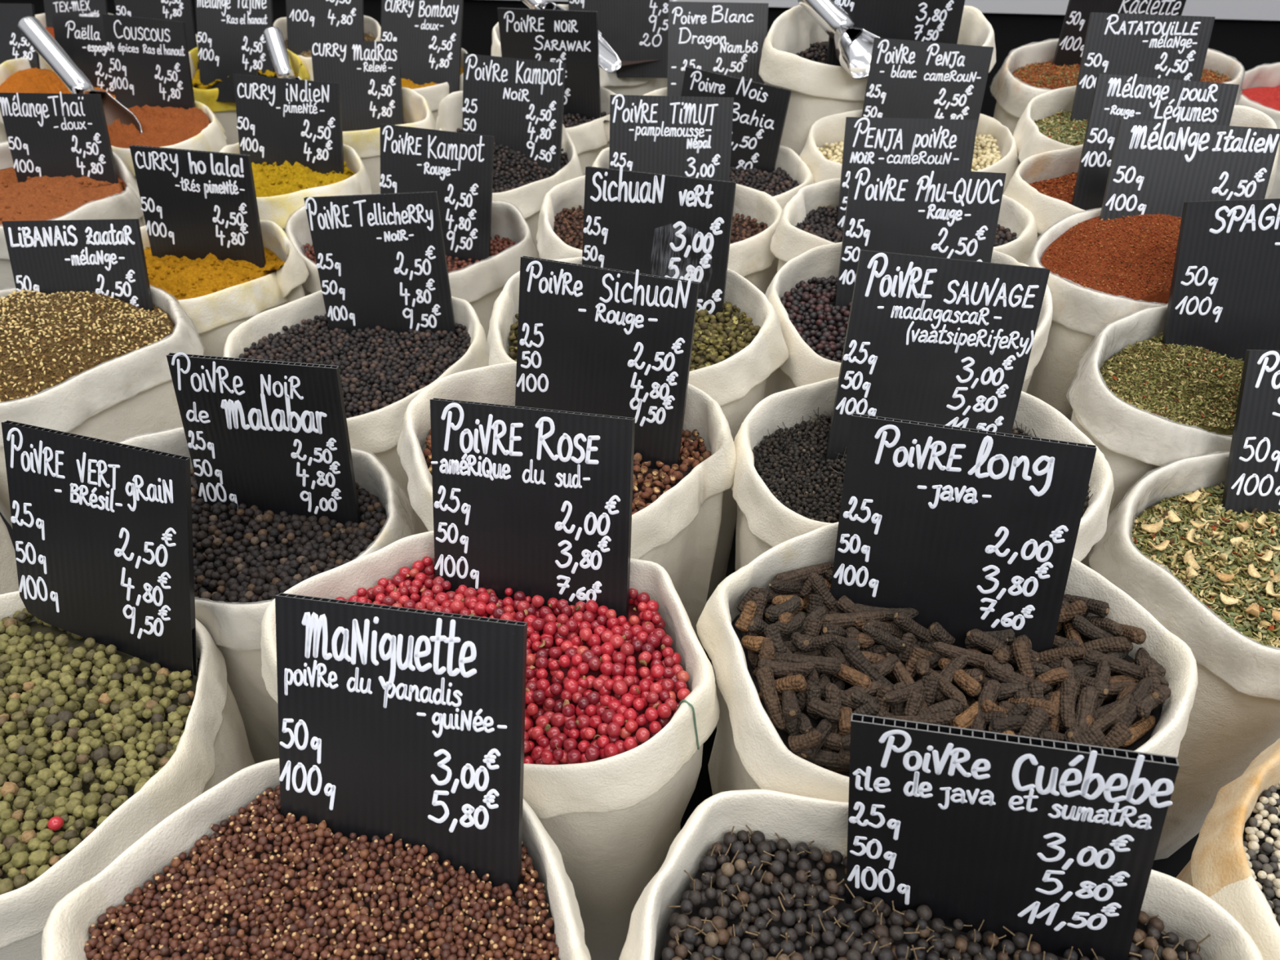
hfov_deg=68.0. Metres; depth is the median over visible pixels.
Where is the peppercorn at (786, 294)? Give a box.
[783,291,791,297]
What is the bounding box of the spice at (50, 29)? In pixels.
[44,26,54,39]
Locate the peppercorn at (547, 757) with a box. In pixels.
[541,750,553,764]
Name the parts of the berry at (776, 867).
stem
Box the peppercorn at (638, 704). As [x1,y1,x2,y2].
[632,697,644,711]
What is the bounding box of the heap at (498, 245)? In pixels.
[301,234,516,272]
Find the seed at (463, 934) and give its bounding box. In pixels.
[458,930,466,939]
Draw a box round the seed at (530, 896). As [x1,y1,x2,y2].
[525,892,534,900]
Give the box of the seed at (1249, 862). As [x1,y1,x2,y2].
[1247,860,1252,868]
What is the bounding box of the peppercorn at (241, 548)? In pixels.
[236,545,245,552]
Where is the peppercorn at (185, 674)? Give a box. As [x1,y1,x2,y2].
[179,669,191,680]
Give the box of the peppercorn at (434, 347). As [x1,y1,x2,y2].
[431,345,437,351]
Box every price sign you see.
[0,3,39,69]
[0,91,118,183]
[1,218,154,311]
[1,420,197,679]
[43,0,107,27]
[52,15,115,94]
[102,13,195,109]
[114,0,199,69]
[129,145,266,267]
[166,352,360,524]
[195,0,275,102]
[233,74,344,174]
[275,592,527,897]
[285,0,364,55]
[303,191,456,339]
[310,40,404,131]
[379,124,494,262]
[380,0,463,93]
[430,398,635,620]
[462,53,565,173]
[497,7,600,119]
[515,255,699,472]
[568,0,676,78]
[582,165,736,322]
[608,93,733,181]
[666,1,768,96]
[680,66,791,173]
[824,249,1050,463]
[826,0,964,66]
[830,413,1097,664]
[834,164,1006,311]
[836,116,977,226]
[845,713,1179,959]
[861,37,993,129]
[1051,0,1186,66]
[1070,12,1214,121]
[1071,73,1239,210]
[1099,119,1279,220]
[1161,198,1279,360]
[1221,349,1279,514]
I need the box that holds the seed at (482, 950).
[479,946,486,955]
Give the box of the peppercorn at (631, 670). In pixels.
[624,664,636,675]
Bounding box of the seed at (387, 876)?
[382,869,391,881]
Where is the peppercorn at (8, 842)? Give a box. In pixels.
[2,835,17,850]
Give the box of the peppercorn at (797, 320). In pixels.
[795,318,800,323]
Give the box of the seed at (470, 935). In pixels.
[467,929,475,938]
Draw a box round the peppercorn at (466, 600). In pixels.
[463,596,471,608]
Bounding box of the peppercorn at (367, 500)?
[363,497,371,503]
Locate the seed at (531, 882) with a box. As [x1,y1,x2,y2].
[527,878,535,887]
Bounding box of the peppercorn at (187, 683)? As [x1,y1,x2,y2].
[182,679,192,688]
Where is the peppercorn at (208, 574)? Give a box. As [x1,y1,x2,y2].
[204,569,213,579]
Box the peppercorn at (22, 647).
[15,642,27,653]
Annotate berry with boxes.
[662,946,674,959]
[666,899,693,913]
[669,925,681,940]
[674,936,688,958]
[675,914,695,929]
[678,915,702,932]
[683,927,703,944]
[684,869,702,891]
[687,949,701,959]
[688,879,702,906]
[693,925,719,947]
[701,871,713,884]
[701,906,712,924]
[701,915,725,930]
[701,921,715,935]
[702,845,716,871]
[702,946,721,959]
[705,875,716,899]
[710,920,729,945]
[711,842,722,856]
[715,875,734,897]
[716,843,731,865]
[716,892,728,919]
[717,893,730,907]
[720,849,739,877]
[722,873,744,892]
[723,826,737,847]
[724,945,741,959]
[725,883,738,896]
[729,900,747,915]
[730,831,749,854]
[730,924,740,946]
[732,918,743,937]
[733,858,748,871]
[733,895,759,917]
[736,884,749,904]
[737,830,748,842]
[737,952,750,959]
[739,897,751,923]
[739,937,755,954]
[743,866,755,888]
[744,833,755,853]
[745,824,764,845]
[745,928,771,944]
[746,855,761,870]
[746,924,759,937]
[747,835,772,854]
[750,942,764,959]
[751,870,766,896]
[754,916,768,930]
[757,852,771,871]
[758,898,777,916]
[760,860,784,875]
[762,871,773,884]
[763,850,787,864]
[765,909,781,927]
[768,926,786,938]
[768,942,780,955]
[770,881,785,900]
[774,832,789,851]
[777,896,795,926]
[777,950,795,959]
[779,872,793,887]
[779,932,795,955]
[781,893,795,907]
[783,928,797,942]
[786,848,811,873]
[787,882,806,903]
[788,850,804,862]
[790,951,804,959]
[794,908,806,922]
[794,921,815,937]
[795,840,814,856]
[795,869,810,883]
[795,899,812,908]
[800,846,822,861]
[801,946,814,959]
[804,924,815,946]
[805,868,820,880]
[805,884,817,897]
[805,884,818,911]
[807,916,822,932]
[813,905,834,919]
[817,888,844,902]
[817,913,835,944]
[820,917,842,933]
[822,848,832,862]
[823,946,837,959]
[824,867,836,880]
[826,878,844,893]
[826,906,840,928]
[834,931,853,955]
[837,920,862,937]
[840,931,854,946]
[842,906,864,922]
[844,883,866,911]
[845,948,862,959]
[850,938,871,955]
[860,899,882,925]
[860,933,875,946]
[862,897,884,912]
[862,940,877,959]
[866,941,891,956]
[871,929,891,949]
[872,912,888,940]
[873,901,885,924]
[877,947,894,959]
[888,900,904,926]
[888,924,919,940]
[892,908,917,922]
[895,943,925,959]
[915,904,932,931]
[916,919,934,932]
[916,935,934,951]
[926,937,944,952]
[926,951,945,959]
[930,917,951,933]
[931,933,955,948]
[946,948,961,959]
[953,919,972,930]
[954,937,967,959]
[966,928,982,956]
[968,919,984,942]
[973,952,987,959]
[981,933,996,959]
[986,933,1006,946]
[996,944,1008,959]
[1000,939,1014,954]
[1002,925,1028,948]
[1017,933,1033,959]
[1017,941,1040,955]
[1041,952,1057,959]
[1063,948,1078,959]
[1128,938,1144,956]
[1128,948,1156,959]
[1133,931,1142,942]
[1137,911,1159,924]
[1142,936,1159,959]
[1146,927,1159,939]
[1148,916,1166,933]
[1161,937,1183,959]
[1162,932,1178,945]
[1177,951,1189,959]
[1183,933,1210,954]
[1188,944,1202,959]
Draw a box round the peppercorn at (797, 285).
[795,283,800,288]
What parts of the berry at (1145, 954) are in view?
stem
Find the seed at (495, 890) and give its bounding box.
[492,886,499,894]
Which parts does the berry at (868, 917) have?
stem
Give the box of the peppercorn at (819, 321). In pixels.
[815,319,822,326]
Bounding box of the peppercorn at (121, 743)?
[111,740,125,746]
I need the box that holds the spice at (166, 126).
[106,104,209,148]
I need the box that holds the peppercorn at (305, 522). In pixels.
[302,520,311,525]
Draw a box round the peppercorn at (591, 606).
[585,600,598,613]
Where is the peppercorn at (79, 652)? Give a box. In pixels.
[71,646,87,658]
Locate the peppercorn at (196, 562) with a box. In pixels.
[193,558,199,566]
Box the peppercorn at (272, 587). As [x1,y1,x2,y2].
[267,584,279,591]
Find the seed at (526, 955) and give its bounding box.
[522,951,528,959]
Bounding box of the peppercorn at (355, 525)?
[351,522,359,527]
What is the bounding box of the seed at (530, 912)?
[527,908,534,915]
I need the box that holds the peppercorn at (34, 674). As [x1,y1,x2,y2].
[29,670,42,680]
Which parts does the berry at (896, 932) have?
stem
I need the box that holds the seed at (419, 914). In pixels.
[414,910,423,919]
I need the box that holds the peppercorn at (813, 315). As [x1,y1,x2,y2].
[808,311,817,319]
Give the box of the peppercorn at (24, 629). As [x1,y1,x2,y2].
[16,624,31,637]
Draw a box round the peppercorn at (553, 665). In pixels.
[547,659,559,671]
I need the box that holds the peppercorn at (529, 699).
[525,690,535,704]
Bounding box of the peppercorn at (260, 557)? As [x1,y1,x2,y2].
[256,555,266,561]
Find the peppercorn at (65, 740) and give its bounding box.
[61,736,73,746]
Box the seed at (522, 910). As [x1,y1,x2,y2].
[518,906,527,915]
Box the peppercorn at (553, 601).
[546,597,558,608]
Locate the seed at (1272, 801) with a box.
[1267,796,1276,805]
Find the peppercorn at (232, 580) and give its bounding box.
[226,577,238,587]
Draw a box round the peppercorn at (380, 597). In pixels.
[374,593,385,604]
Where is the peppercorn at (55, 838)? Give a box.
[49,835,62,845]
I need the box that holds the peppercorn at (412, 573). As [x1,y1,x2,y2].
[408,568,419,577]
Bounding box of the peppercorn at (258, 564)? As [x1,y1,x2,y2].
[254,561,262,567]
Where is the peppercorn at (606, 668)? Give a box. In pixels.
[600,661,613,675]
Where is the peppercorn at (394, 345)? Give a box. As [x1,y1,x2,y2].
[392,343,398,350]
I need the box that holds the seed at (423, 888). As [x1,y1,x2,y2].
[420,885,428,893]
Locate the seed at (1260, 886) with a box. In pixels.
[1255,880,1262,889]
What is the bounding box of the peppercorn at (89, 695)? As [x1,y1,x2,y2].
[83,693,98,702]
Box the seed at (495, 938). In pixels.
[489,933,500,944]
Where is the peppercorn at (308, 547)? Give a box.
[302,544,313,551]
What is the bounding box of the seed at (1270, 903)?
[1266,900,1273,909]
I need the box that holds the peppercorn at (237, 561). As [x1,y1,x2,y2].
[233,557,243,564]
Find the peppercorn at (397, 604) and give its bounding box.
[391,602,403,607]
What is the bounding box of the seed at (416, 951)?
[413,946,420,955]
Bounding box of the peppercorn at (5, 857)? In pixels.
[0,852,11,864]
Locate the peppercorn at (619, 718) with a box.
[612,713,625,726]
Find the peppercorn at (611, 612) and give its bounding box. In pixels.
[605,608,616,619]
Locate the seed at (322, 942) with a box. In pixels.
[318,937,325,946]
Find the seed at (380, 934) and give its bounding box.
[374,929,385,939]
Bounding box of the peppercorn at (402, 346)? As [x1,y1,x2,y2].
[400,344,406,350]
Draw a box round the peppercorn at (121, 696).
[114,691,129,703]
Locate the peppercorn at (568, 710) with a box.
[561,703,574,717]
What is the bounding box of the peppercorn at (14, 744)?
[8,738,22,751]
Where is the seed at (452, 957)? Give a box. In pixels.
[446,954,457,959]
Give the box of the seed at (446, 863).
[442,859,450,867]
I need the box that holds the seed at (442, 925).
[438,920,447,930]
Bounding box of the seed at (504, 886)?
[499,883,510,892]
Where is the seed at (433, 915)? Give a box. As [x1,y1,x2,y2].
[429,911,438,919]
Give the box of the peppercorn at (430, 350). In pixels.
[427,347,433,352]
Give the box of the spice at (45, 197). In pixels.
[0,167,125,226]
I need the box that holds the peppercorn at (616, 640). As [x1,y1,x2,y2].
[608,634,624,648]
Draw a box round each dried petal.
[1141,519,1163,533]
[1146,539,1169,551]
[1167,510,1181,522]
[1182,489,1200,502]
[1182,549,1200,569]
[1186,528,1200,545]
[1186,566,1198,578]
[1189,519,1208,528]
[1215,572,1234,582]
[1218,553,1227,559]
[1219,591,1238,604]
[1230,536,1243,544]
[1235,521,1249,532]
[1244,603,1259,617]
[1247,563,1261,577]
[1257,514,1268,528]
[1257,550,1272,561]
[1265,580,1279,598]
[1267,569,1279,582]
[1268,543,1279,550]
[1271,610,1279,622]
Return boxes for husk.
[423,448,431,457]
[424,440,431,447]
[426,435,431,439]
[427,453,431,460]
[428,464,431,473]
[508,334,516,341]
[508,346,515,351]
[508,351,515,358]
[509,329,515,336]
[510,323,518,330]
[632,479,638,486]
[632,484,638,493]
[632,497,641,506]
[633,452,642,462]
[633,460,639,466]
[633,465,639,472]
[633,493,639,497]
[635,501,645,509]
[636,473,643,479]
[640,466,648,474]
[640,491,649,498]
[643,461,650,466]
[643,479,652,487]
[644,487,653,496]
[646,473,653,478]
[650,494,657,501]
[651,469,658,476]
[652,486,660,494]
[653,480,661,487]
[656,460,663,467]
[659,471,666,479]
[661,464,670,471]
[662,476,670,484]
[665,484,671,489]
[669,475,676,481]
[671,463,678,471]
[672,471,681,479]
[679,463,687,471]
[681,447,688,454]
[681,458,691,466]
[683,429,689,437]
[683,441,689,447]
[685,437,693,444]
[687,456,694,463]
[688,445,695,452]
[689,364,695,368]
[691,429,699,436]
[691,440,697,449]
[692,345,697,351]
[693,331,700,337]
[693,335,698,342]
[693,451,699,458]
[694,355,701,363]
[695,341,702,348]
[696,328,702,336]
[697,309,706,318]
[697,317,704,324]
[697,337,705,342]
[697,350,703,355]
[697,360,704,365]
[697,364,705,368]
[697,437,704,443]
[698,342,706,350]
[698,445,706,452]
[700,322,707,329]
[702,339,709,345]
[702,450,711,459]
[703,315,709,321]
[704,361,711,366]
[705,346,714,353]
[705,353,712,360]
[706,326,713,331]
[706,330,712,337]
[708,336,715,343]
[709,319,716,324]
[709,348,718,355]
[709,355,715,363]
[711,323,718,329]
[711,329,717,333]
[711,333,719,339]
[711,339,719,346]
[714,358,721,364]
[715,325,723,333]
[716,312,724,319]
[716,335,724,342]
[716,346,724,354]
[717,355,725,360]
[718,317,724,323]
[721,333,728,339]
[721,351,729,356]
[722,323,728,329]
[724,302,733,308]
[724,311,730,316]
[724,316,730,322]
[724,328,732,336]
[724,342,730,346]
[725,306,732,312]
[726,336,732,342]
[728,322,736,330]
[728,331,736,338]
[730,315,738,320]
[730,341,737,346]
[730,345,737,351]
[732,319,738,325]
[734,307,740,313]
[735,330,740,337]
[736,325,744,333]
[736,338,742,345]
[737,314,743,319]
[738,341,745,348]
[740,329,746,336]
[742,324,749,328]
[744,316,752,322]
[745,333,753,342]
[748,324,754,331]
[751,329,756,335]
[753,325,760,333]
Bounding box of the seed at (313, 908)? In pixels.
[308,904,321,914]
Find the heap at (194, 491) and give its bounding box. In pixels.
[191,472,386,602]
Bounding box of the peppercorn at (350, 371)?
[347,368,354,374]
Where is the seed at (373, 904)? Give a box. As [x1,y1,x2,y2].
[369,901,377,910]
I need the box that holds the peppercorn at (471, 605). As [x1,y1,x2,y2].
[468,600,476,609]
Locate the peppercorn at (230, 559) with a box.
[226,556,235,564]
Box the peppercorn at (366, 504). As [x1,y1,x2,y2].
[363,502,369,508]
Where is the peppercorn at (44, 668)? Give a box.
[37,663,51,674]
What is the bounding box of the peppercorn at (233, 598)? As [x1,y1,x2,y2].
[229,595,237,602]
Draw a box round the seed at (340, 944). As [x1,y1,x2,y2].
[337,942,345,949]
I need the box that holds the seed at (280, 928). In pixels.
[275,924,284,933]
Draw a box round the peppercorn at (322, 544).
[319,542,326,548]
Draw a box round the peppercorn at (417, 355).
[414,352,421,359]
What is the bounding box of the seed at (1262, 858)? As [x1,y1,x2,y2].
[1257,853,1269,863]
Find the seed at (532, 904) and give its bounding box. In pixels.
[528,899,537,909]
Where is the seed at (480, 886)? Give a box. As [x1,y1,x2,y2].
[475,880,484,891]
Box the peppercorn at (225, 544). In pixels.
[222,542,230,549]
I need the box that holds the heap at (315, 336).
[239,313,470,418]
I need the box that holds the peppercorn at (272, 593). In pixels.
[266,589,279,599]
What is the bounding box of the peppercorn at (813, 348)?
[810,346,817,352]
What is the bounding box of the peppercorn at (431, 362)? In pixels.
[427,359,434,364]
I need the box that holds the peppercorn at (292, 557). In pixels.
[287,554,297,560]
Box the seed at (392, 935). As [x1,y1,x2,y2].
[387,932,396,941]
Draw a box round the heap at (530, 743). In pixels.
[345,558,690,764]
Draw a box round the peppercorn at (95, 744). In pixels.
[89,737,102,750]
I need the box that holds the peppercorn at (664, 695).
[658,689,670,702]
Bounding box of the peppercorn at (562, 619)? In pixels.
[556,613,568,624]
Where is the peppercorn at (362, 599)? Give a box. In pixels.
[357,596,368,603]
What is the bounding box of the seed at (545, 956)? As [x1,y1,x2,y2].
[539,952,549,959]
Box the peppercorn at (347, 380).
[344,377,350,383]
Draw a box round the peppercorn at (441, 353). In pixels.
[437,350,444,355]
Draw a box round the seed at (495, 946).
[489,942,499,951]
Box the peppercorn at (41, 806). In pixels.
[35,803,48,817]
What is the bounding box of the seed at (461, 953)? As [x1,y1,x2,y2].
[457,947,466,957]
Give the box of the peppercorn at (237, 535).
[233,531,242,540]
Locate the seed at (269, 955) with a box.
[264,951,274,959]
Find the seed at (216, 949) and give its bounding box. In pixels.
[212,946,222,954]
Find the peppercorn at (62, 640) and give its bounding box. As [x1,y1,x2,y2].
[54,634,70,647]
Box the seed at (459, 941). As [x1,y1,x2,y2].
[455,937,462,945]
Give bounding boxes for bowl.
[71,86,142,133]
[834,24,879,79]
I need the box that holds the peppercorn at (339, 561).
[335,558,342,565]
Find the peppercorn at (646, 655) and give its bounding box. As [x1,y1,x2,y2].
[638,651,651,663]
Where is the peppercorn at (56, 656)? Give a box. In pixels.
[49,651,62,663]
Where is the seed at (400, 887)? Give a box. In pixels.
[395,883,407,893]
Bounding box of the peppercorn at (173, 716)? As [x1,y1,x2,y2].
[167,711,181,724]
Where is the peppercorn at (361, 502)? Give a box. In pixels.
[357,498,364,506]
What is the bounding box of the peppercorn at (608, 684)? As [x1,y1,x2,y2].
[604,679,614,689]
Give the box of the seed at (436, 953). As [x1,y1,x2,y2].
[431,946,439,957]
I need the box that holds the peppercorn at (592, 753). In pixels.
[584,745,599,761]
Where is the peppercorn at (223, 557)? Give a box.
[218,553,228,562]
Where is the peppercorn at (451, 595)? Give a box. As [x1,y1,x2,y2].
[447,591,456,599]
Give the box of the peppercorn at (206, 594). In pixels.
[200,591,211,599]
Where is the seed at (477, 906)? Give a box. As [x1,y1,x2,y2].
[472,902,481,912]
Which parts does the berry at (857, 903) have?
stem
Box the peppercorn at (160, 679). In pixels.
[155,673,167,685]
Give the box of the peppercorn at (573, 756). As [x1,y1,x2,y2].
[566,749,581,763]
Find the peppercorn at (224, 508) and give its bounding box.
[220,504,227,511]
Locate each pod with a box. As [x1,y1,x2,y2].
[734,600,756,631]
[736,586,759,613]
[741,587,770,636]
[741,635,764,652]
[746,592,767,668]
[748,617,768,637]
[752,666,774,677]
[755,666,786,729]
[757,652,841,675]
[757,657,815,677]
[758,636,775,660]
[758,691,806,710]
[763,623,786,653]
[764,595,800,622]
[764,617,820,635]
[766,710,777,728]
[767,590,788,604]
[768,580,804,593]
[768,593,799,607]
[771,595,804,611]
[773,562,833,582]
[774,611,805,635]
[774,674,806,693]
[777,610,797,624]
[777,671,822,695]
[781,605,826,641]
[782,689,800,719]
[782,708,801,735]
[782,727,844,751]
[783,633,836,653]
[785,645,793,653]
[787,729,821,753]
[790,631,813,650]
[793,648,861,656]
[794,749,849,769]
[795,669,818,712]
[796,712,813,733]
[798,571,818,597]
[799,718,832,759]
[801,591,814,611]
[804,617,822,637]
[804,684,821,719]
[805,594,823,617]
[806,697,839,723]
[810,575,844,613]
[817,681,860,710]
[818,672,844,707]
[820,610,888,628]
[820,622,845,637]
[820,633,860,652]
[820,644,851,666]
[820,682,841,766]
[822,577,831,591]
[822,603,830,613]
[822,655,844,690]
[825,569,832,582]
[825,766,849,772]
[827,610,836,613]
[828,663,871,688]
[835,595,863,613]
[837,706,852,735]
[838,747,849,764]
[840,733,850,749]
[843,641,893,687]
[844,626,860,639]
[844,680,883,703]
[850,689,879,706]
[852,701,879,715]
[853,618,893,631]
[854,603,918,621]
[855,632,875,648]
[859,644,893,655]
[861,650,897,683]
[862,624,920,648]
[866,619,906,638]
[871,653,898,676]
[874,706,893,717]
[875,685,893,711]
[882,631,906,653]
[883,678,924,704]
[883,711,955,725]
[884,652,927,711]
[889,682,906,715]
[893,610,937,643]
[895,632,915,663]
[902,688,924,715]
[904,647,928,677]
[915,648,929,675]
[915,667,967,706]
[916,639,935,653]
[916,698,962,715]
[921,675,939,706]
[926,648,982,655]
[928,622,955,644]
[928,651,946,670]
[931,641,994,670]
[934,656,967,702]
[934,668,982,684]
[937,657,982,697]
[945,697,968,711]
[947,701,978,728]
[955,710,1007,725]
[962,665,972,669]
[964,635,1008,651]
[965,693,977,706]
[966,628,1017,667]
[969,680,1001,731]
[971,666,986,697]
[974,686,998,704]
[980,699,1008,713]
[982,676,995,686]
[983,628,1014,644]
[983,659,1053,693]
[987,702,1028,731]
[988,715,1051,733]
[992,646,1010,663]
[996,682,1028,700]
[997,700,1013,710]
[1000,662,1013,671]
[1002,730,1015,734]
[1006,697,1058,719]
[1007,634,1031,648]
[1010,640,1035,679]
[1013,689,1031,698]
[1013,709,1031,735]
[1014,670,1057,689]
[1017,706,1048,737]
[1019,661,1050,676]
[1028,648,1039,662]
[1028,680,1044,699]
[1035,666,1069,685]
[1035,730,1065,742]
[1037,646,1087,665]
[1044,691,1053,700]
[1046,638,1079,669]
[1046,690,1060,732]
[1052,635,1067,648]
[1055,622,1063,633]
[1055,681,1137,702]
[1057,599,1087,623]
[1058,678,1079,730]
[1059,657,1076,711]
[1059,699,1119,732]
[1061,600,1069,608]
[1062,598,1088,617]
[1062,619,1083,645]
[1063,594,1109,617]
[1063,727,1084,742]
[1070,727,1104,746]
[1071,614,1117,639]
[1071,635,1133,662]
[1072,659,1120,675]
[1073,651,1128,677]
[1075,658,1111,712]
[1075,674,1110,697]
[1075,685,1098,732]
[1077,659,1112,701]
[1080,633,1106,653]
[1082,649,1168,686]
[1084,616,1123,636]
[1085,714,1105,736]
[1089,688,1134,732]
[1100,722,1132,748]
[1104,677,1153,735]
[1109,674,1139,683]
[1115,684,1135,700]
[1119,623,1146,644]
[1121,715,1155,746]
[1133,655,1165,676]
[1135,647,1160,708]
[1136,694,1158,717]
[1142,663,1160,686]
[1149,684,1171,704]
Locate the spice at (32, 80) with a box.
[0,67,115,97]
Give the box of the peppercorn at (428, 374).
[424,372,431,377]
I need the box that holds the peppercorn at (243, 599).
[238,596,249,602]
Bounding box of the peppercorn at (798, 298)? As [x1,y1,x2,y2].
[795,295,801,302]
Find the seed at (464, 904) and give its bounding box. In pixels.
[460,900,470,908]
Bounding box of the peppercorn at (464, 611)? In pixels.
[459,608,471,615]
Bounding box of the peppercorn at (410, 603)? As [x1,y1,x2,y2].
[403,599,415,608]
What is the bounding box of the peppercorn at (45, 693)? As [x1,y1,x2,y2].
[37,688,51,699]
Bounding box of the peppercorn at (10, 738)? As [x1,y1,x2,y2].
[5,734,17,744]
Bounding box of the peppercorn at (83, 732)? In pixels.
[77,728,90,738]
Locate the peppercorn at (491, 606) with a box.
[485,602,497,614]
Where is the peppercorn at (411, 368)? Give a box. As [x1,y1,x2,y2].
[408,366,414,372]
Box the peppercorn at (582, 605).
[574,600,586,612]
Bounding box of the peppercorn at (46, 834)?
[36,828,54,841]
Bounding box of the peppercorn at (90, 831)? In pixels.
[85,828,95,836]
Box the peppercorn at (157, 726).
[152,720,163,730]
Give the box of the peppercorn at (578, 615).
[573,611,583,622]
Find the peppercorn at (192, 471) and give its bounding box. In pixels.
[190,468,194,475]
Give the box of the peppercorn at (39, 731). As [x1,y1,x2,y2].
[33,727,48,737]
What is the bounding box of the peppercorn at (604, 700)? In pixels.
[600,694,612,706]
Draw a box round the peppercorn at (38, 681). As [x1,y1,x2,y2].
[34,677,44,685]
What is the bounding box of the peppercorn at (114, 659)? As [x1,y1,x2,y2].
[108,653,121,666]
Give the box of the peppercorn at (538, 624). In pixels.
[531,617,545,631]
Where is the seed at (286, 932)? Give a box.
[283,929,290,936]
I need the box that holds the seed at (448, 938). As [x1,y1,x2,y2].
[444,930,453,942]
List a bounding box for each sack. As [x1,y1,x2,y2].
[0,55,53,127]
[0,121,7,142]
[0,140,146,289]
[0,284,204,527]
[0,515,18,594]
[0,591,255,959]
[35,13,112,27]
[41,758,591,959]
[111,97,226,221]
[117,426,414,764]
[139,220,308,356]
[188,47,310,145]
[219,142,371,230]
[222,289,488,534]
[260,530,719,959]
[273,15,380,80]
[284,192,537,341]
[342,86,435,193]
[396,361,736,644]
[412,48,467,123]
[435,90,582,257]
[485,256,788,648]
[491,4,666,95]
[536,175,782,294]
[565,86,616,175]
[591,145,813,272]
[618,789,1262,959]
[643,87,666,96]
[696,521,1197,802]
[730,377,1114,571]
[758,4,995,155]
[763,242,1053,399]
[769,177,1037,271]
[799,109,1018,194]
[990,38,1244,134]
[1003,105,1279,237]
[1012,85,1076,164]
[1023,197,1266,421]
[1068,302,1232,568]
[1088,450,1279,860]
[1175,737,1279,959]
[1235,62,1279,199]
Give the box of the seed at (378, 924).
[373,920,382,929]
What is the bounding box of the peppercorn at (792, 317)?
[788,313,795,320]
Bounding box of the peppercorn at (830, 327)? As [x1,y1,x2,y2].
[827,324,834,331]
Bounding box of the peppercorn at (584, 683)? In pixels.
[577,677,588,688]
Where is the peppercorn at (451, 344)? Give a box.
[449,341,454,346]
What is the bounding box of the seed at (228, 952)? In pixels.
[225,946,235,956]
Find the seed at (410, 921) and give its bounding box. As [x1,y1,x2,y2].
[407,918,414,924]
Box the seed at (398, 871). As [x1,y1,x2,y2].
[395,869,400,875]
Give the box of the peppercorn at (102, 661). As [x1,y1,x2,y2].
[94,657,109,668]
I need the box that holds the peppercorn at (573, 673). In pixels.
[567,668,580,680]
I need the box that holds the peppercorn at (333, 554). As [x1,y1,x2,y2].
[328,550,337,558]
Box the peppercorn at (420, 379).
[418,376,423,382]
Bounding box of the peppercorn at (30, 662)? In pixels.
[25,657,36,669]
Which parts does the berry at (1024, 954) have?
stem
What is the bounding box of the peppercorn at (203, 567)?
[199,564,206,573]
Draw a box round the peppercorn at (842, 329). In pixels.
[837,326,846,333]
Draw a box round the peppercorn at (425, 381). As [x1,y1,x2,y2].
[422,378,428,384]
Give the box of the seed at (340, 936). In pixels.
[335,933,344,942]
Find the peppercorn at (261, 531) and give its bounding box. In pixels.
[257,528,267,536]
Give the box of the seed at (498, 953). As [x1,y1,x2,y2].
[493,949,503,959]
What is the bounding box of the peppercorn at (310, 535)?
[306,530,315,539]
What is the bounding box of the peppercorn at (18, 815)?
[11,808,24,822]
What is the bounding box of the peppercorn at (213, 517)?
[208,515,217,521]
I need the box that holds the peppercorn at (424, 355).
[421,353,426,359]
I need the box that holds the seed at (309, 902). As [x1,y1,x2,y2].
[304,898,313,908]
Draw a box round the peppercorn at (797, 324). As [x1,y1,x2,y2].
[795,322,802,327]
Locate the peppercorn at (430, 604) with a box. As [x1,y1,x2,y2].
[426,599,438,610]
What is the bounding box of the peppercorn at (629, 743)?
[623,736,637,751]
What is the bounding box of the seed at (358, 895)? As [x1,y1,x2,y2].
[353,892,362,902]
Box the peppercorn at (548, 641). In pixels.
[541,635,553,648]
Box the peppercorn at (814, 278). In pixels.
[811,276,817,283]
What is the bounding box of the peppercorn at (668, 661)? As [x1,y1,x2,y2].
[663,656,673,666]
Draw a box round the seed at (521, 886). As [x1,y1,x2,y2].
[517,884,524,891]
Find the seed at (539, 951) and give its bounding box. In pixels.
[536,948,543,955]
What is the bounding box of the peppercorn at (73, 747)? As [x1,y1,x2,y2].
[66,742,78,751]
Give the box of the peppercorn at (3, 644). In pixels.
[0,640,9,653]
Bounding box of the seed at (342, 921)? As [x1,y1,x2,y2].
[338,916,347,926]
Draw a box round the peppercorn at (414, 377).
[411,375,417,380]
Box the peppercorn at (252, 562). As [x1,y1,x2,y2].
[250,560,257,567]
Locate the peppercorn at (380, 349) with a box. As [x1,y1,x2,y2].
[377,347,383,353]
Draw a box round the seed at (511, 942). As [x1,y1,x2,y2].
[506,937,515,947]
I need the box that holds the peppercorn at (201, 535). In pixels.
[195,530,208,542]
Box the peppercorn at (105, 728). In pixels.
[101,723,113,733]
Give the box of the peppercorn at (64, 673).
[58,671,70,679]
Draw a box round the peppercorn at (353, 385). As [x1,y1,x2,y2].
[349,383,356,390]
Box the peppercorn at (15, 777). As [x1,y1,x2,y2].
[8,771,22,783]
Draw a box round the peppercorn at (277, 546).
[273,543,282,550]
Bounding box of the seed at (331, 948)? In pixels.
[328,945,333,951]
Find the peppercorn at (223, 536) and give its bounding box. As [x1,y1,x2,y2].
[218,533,227,542]
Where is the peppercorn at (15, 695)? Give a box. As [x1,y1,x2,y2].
[9,692,20,700]
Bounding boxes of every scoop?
[17,16,142,133]
[262,26,301,79]
[520,0,621,72]
[797,0,879,79]
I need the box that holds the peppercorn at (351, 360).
[349,358,355,363]

